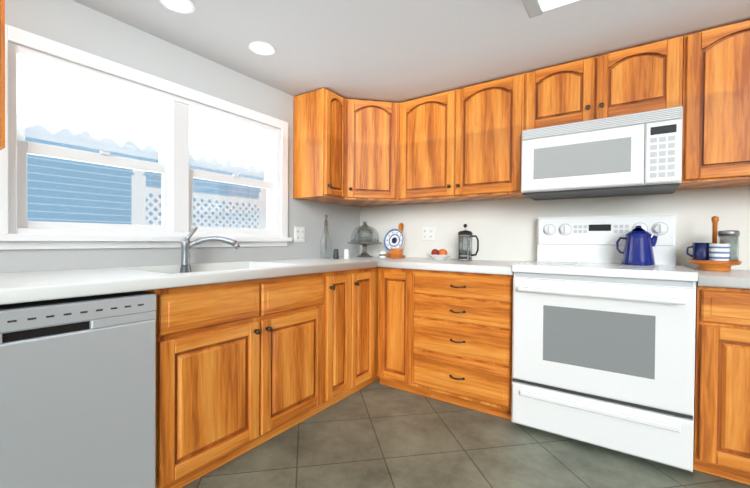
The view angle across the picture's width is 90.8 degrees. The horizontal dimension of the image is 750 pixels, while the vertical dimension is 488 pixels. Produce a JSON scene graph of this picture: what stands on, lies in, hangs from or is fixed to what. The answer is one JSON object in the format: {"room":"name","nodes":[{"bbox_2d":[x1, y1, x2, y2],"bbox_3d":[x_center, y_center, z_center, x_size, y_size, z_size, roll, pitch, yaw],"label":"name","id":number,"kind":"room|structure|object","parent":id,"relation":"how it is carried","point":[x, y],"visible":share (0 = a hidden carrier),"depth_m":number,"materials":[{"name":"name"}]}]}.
{"room":"kitchen","nodes":[
{"label":"kitchen","id":0,"kind":"room"},
{"bbox_2d":[0,0,359,272],"bbox_3d":[-1.413,-0.044,1.775,0.120,2.140,4.300,1,1,35],"label":"wall","id":1,"kind":"structure","parent":0,"point":[74,24],"depth_m":2.03,"materials":[{"name":"grey paint"}]},
{"bbox_2d":[0,0,4,149],"bbox_3d":[-1.656,-0.718,0.982,0.358,0.764,0.923,1,1,35],"label":"upper cabinet","id":2,"kind":"object","parent":1,"relation":"attached to","point":[2,74],"visible":1,"depth_m":1.28,"materials":[{"name":"brown wood"}]},
{"bbox_2d":[0,24,291,249],"bbox_3d":[-1.125,-0.438,2.137,0.165,0.915,1.574,1,1,35],"label":"window","id":3,"kind":"structure","parent":1,"relation":"in","point":[18,231],"depth_m":1.92,"materials":[{"name":"white plastic"}]},
{"bbox_2d":[17,54,170,161],"bbox_3d":[-1.330,-0.631,1.822,0.004,0.342,0.640,1,1,35],"label":"window shade","id":4,"kind":"object","parent":3,"relation":"attached to","point":[52,99],"visible":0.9,"depth_m":1.76,"materials":[{"name":"white fabric"}]},
{"bbox_2d":[189,107,274,179],"bbox_3d":[-0.913,-0.634,2.426,0.004,0.342,0.640,1,1,35],"label":"window shade","id":5,"kind":"object","parent":3,"relation":"attached to","point":[219,139],"visible":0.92,"depth_m":2.39,"materials":[{"name":"white fabric"}]},
{"bbox_2d":[294,226,304,242],"bbox_3d":[-0.582,-0.071,2.864,0.010,0.125,0.107,1,1,35],"label":"electrical outlet","id":6,"kind":"object","parent":1,"relation":"attached to","point":[299,234],"visible":1,"depth_m":2.86,"materials":[{"name":"white plastic"}]},
{"bbox_2d":[293,88,414,206],"bbox_3d":[-0.128,-0.727,2.978,0.608,0.764,0.849,1,1,35],"label":"upper cabinet","id":7,"kind":"object","parent":1,"relation":"attached to","point":[345,151],"visible":1,"depth_m":2.81,"materials":[{"name":"brown wood"}]},
{"bbox_2d":[73,0,749,102],"bbox_3d":[0.251,-1.129,0.623,4.140,0.080,4.540,1,1,35],"label":"ceiling","id":8,"kind":"structure","parent":0,"point":[397,51],"depth_m":1.95,"materials":[{"name":"grey paint"}]},
{"bbox_2d":[159,0,194,13],"bbox_3d":[-0.908,-1.104,1.701,0.148,0.008,0.148,1,1,35],"label":"recessed light","id":9,"kind":"object","parent":8,"relation":"in","point":[183,6],"visible":1,"depth_m":1.71,"materials":[{"name":"white"}]},
{"bbox_2d":[248,41,275,55],"bbox_3d":[-0.640,-1.107,2.099,0.148,0.008,0.148,1,1,35],"label":"recessed light","id":10,"kind":"object","parent":8,"relation":"in","point":[261,48],"visible":1,"depth_m":2.09,"materials":[{"name":"white"}]},
{"bbox_2d":[522,0,579,17],"bbox_3d":[1.118,-1.046,1.201,1.225,0.081,0.295,1,1,35],"label":"fluorescent ceiling light","id":11,"kind":"object","parent":8,"relation":"attached to","point":[534,8],"visible":1,"depth_m":1.57,"materials":[{"name":"grey plastic"}]},
{"bbox_2d":[181,379,749,487],"bbox_3d":[0.233,1.081,0.646,4.140,0.060,4.540,1,1,35],"label":"floor","id":12,"kind":"structure","parent":0,"point":[376,434],"depth_m":1.80,"materials":[{"name":"tile"}]},
{"bbox_2d":[0,291,155,487],"bbox_3d":[-1.257,0.608,1.349,0.628,0.844,0.594,1,1,35],"label":"dishwasher","id":13,"kind":"object","parent":12,"relation":"on","point":[77,392],"visible":0.98,"depth_m":1.22,"materials":[{"name":"grey metal"}]},
{"bbox_2d":[248,269,359,418],"bbox_3d":[-0.478,0.596,2.500,0.607,0.856,0.384,1,1,35],"label":"base cabinet","id":14,"kind":"object","parent":12,"relation":"on","point":[304,330],"depth_m":2.09,"materials":[{"name":"brown wood"}]},
{"bbox_2d":[0,256,395,304],"bbox_3d":[-0.846,0.143,1.930,0.637,0.048,3.397,1,1,35],"label":"countertop","id":15,"kind":"structure","parent":14,"relation":"on","point":[22,287],"depth_m":1.51,"materials":[{"name":"white"}]},
{"bbox_2d":[180,227,239,272],"bbox_3d":[-0.917,0.034,2.057,0.244,0.264,0.236,1,1,35],"label":"faucet","id":16,"kind":"object","parent":15,"relation":"on","point":[187,244],"visible":0.9,"depth_m":2.03,"materials":[{"name":"silver metal"}]},
{"bbox_2d":[320,215,331,257],"bbox_3d":[-0.383,-0.059,2.899,0.092,0.340,0.092,1,1,35],"label":"decanter","id":17,"kind":"object","parent":15,"relation":"on","point":[326,230],"visible":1,"depth_m":2.89,"materials":[{"name":"clear glass"}]},
{"bbox_2d":[333,249,338,258],"bbox_3d":[-0.296,0.075,2.809,0.046,0.076,0.046,1,1,35],"label":"shaker","id":18,"kind":"object","parent":15,"relation":"on","point":[336,254],"visible":1,"depth_m":2.79,"materials":[{"name":"grey"}]},
{"bbox_2d":[360,267,377,389],"bbox_3d":[-0.343,0.595,2.697,0.607,0.856,0.322,1,1,35],"label":"base cabinet","id":19,"kind":"object","parent":12,"relation":"on","point":[368,276],"depth_m":2.61,"materials":[{"name":"brown wood"}]},
{"bbox_2d":[376,291,379,380],"bbox_3d":[-0.089,0.593,3.065,0.607,0.856,0.673,1,1,35],"label":"base cabinet","id":20,"kind":"object","parent":12,"relation":"on","point":[377,378],"depth_m":2.72,"materials":[{"name":"brown wood"}]},
{"bbox_2d":[352,255,375,258],"bbox_3d":[-0.079,0.137,3.077,0.480,0.048,0.637,1,1,35],"label":"countertop","id":21,"kind":"structure","parent":20,"relation":"on","point":[353,257],"depth_m":3.08,"materials":[{"name":"white"}]},
{"bbox_2d":[344,249,349,258],"bbox_3d":[-0.218,0.075,2.834,0.046,0.076,0.046,1,1,35],"label":"shaker","id":22,"kind":"object","parent":21,"relation":"on","point":[346,253],"visible":1,"depth_m":2.82,"materials":[{"name":"white ceramic"}]},
{"bbox_2d":[348,221,381,256],"bbox_3d":[-0.088,-0.043,3.191,0.300,0.307,0.300,1,1,35],"label":"cake stand","id":23,"kind":"object","parent":21,"relation":"on","point":[365,243],"visible":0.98,"depth_m":3.15,"materials":[{"name":"clear glass"}]},
{"bbox_2d":[379,251,385,257],"bbox_3d":[0.062,0.084,3.012,0.060,0.060,0.059,1,1,35],"label":"timer","id":24,"kind":"object","parent":21,"relation":"on","point":[382,254],"visible":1,"depth_m":2.99,"materials":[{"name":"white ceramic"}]},
{"bbox_2d":[384,223,404,256],"bbox_3d":[0.188,-0.036,3.168,0.200,0.297,0.159,1,1,35],"label":"plate","id":25,"kind":"object","parent":21,"relation":"on","point":[393,238],"visible":0.94,"depth_m":3.14,"materials":[{"name":"white ceramic"}]},
{"bbox_2d":[390,248,402,257],"bbox_3d":[0.177,0.076,2.993,0.086,0.078,0.066,1,1,35],"label":"box","id":26,"kind":"object","parent":21,"relation":"on","point":[396,252],"visible":0.98,"depth_m":2.97,"materials":[{"name":"brown wood"}]},
{"bbox_2d":[377,267,513,419],"bbox_3d":[0.562,0.603,2.636,0.949,0.856,0.640,1,1,35],"label":"base cabinet","id":27,"kind":"object","parent":12,"relation":"on","point":[445,336],"visible":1,"depth_m":2.35,"materials":[{"name":"brown wood"}]},
{"bbox_2d":[380,257,522,274],"bbox_3d":[0.588,0.147,2.617,0.899,0.048,0.637,1,1,35],"label":"countertop","id":28,"kind":"structure","parent":27,"relation":"on","point":[451,265],"depth_m":2.40,"materials":[{"name":"white"}]},
{"bbox_2d":[427,249,451,259],"bbox_3d":[0.483,0.077,2.776,0.192,0.084,0.192,1,1,35],"label":"fruit bowl","id":29,"kind":"object","parent":28,"relation":"on","point":[440,254],"visible":1,"depth_m":2.73,"materials":[{"name":"white ceramic"}]},
{"bbox_2d":[458,224,478,260],"bbox_3d":[0.681,-0.013,2.700,0.156,0.269,0.106,1,1,35],"label":"press","id":30,"kind":"object","parent":28,"relation":"on","point":[464,254],"visible":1,"depth_m":2.67,"materials":[{"name":"silver metal"}]},
{"bbox_2d":[511,214,697,471],"bbox_3d":[1.264,0.432,2.105,0.794,1.220,0.714,1,1,35],"label":"range","id":31,"kind":"object","parent":12,"relation":"on","point":[603,345],"visible":0.85,"depth_m":1.86,"materials":[{"name":"white metal"}]},
{"bbox_2d":[616,226,657,265],"bbox_3d":[1.497,0.007,2.120,0.194,0.223,0.156,1,1,35],"label":"kettle","id":32,"kind":"object","parent":31,"relation":"on","point":[640,243],"visible":0.98,"depth_m":2.06,"materials":[{"name":"blue metal"}]},
{"bbox_2d":[693,285,749,484],"bbox_3d":[1.918,0.623,1.701,0.734,0.856,0.640,1,1,35],"label":"base cabinet","id":33,"kind":"object","parent":12,"relation":"on","point":[721,444],"visible":0.9,"depth_m":1.63,"materials":[{"name":"brown wood"}]},
{"bbox_2d":[689,268,749,288],"bbox_3d":[1.930,0.167,1.693,0.756,0.048,0.637,1,1,35],"label":"countertop","id":34,"kind":"structure","parent":33,"relation":"on","point":[735,278],"depth_m":1.62,"materials":[{"name":"white"}]},
{"bbox_2d":[686,216,741,270],"bbox_3d":[1.783,-0.005,1.953,0.218,0.287,0.204,1,1,35],"label":"caddy","id":35,"kind":"object","parent":34,"relation":"on","point":[722,255],"visible":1,"depth_m":1.90,"materials":[{"name":"brown wood"}]},
{"bbox_2d":[360,186,749,269],"bbox_3d":[1.496,-0.028,2.454,4.140,2.140,0.120,1,1,35],"label":"wall","id":36,"kind":"structure","parent":0,"point":[504,229],"depth_m":2.66,"materials":[{"name":"white paint"}]},
{"bbox_2d":[422,227,434,240],"bbox_3d":[0.446,-0.086,3.097,0.120,0.115,0.010,1,1,35],"label":"electrical outlet","id":37,"kind":"object","parent":36,"relation":"attached to","point":[428,233],"visible":1,"depth_m":3.09,"materials":[{"name":"white plastic"}]},
{"bbox_2d":[399,73,527,203],"bbox_3d":[0.645,-0.718,2.743,0.928,0.764,0.358,1,1,35],"label":"upper cabinet","id":38,"kind":"object","parent":36,"relation":"attached to","point":[461,144],"visible":1,"depth_m":2.59,"materials":[{"name":"brown wood"}]},
{"bbox_2d":[524,36,682,129],"bbox_3d":[1.353,-0.897,2.254,0.782,0.384,0.358,1,1,35],"label":"upper cabinet","id":39,"kind":"object","parent":36,"relation":"attached to","point":[643,78],"visible":0.94,"depth_m":2.10,"materials":[{"name":"brown wood"}]},
{"bbox_2d":[521,106,682,200],"bbox_3d":[1.332,-0.500,2.232,0.772,0.397,0.420,1,1,35],"label":"microwave","id":40,"kind":"object","parent":39,"relation":"attached to","point":[640,153],"visible":1,"depth_m":2.04,"materials":[{"name":"white plastic"}]},
{"bbox_2d":[676,20,749,189],"bbox_3d":[2.055,-0.696,1.772,0.921,0.764,0.358,1,1,35],"label":"upper cabinet","id":41,"kind":"object","parent":36,"relation":"attached to","point":[716,112],"visible":0.96,"depth_m":1.84,"materials":[{"name":"brown wood"}]},
{"label":"outside","id":42,"kind":"structure","parent":0,"visible":0},
{"bbox_3d":[-3.118,1.602,3.748,4.875,0.020,15.000,1,1,35],"label":"ground","id":43,"kind":"structure","parent":42,"visible":0},
{"bbox_2d":[25,125,263,228],"bbox_3d":[-5.008,-1.227,5.036,0.670,6.380,15.100,1,1,35],"label":"house","id":44,"kind":"structure","parent":43,"relation":"on","point":[39,196],"depth_m":5.94,"materials":[{"name":"blue"}]},
{"bbox_2d":[131,170,265,228],"bbox_3d":[-1.629,0.346,5.418,0.120,2.440,3.470,1,1,35],"label":"fence","id":45,"kind":"object","parent":43,"relation":"on","point":[143,205],"depth_m":4.64,"materials":[{"name":"white wood"}]}
]}

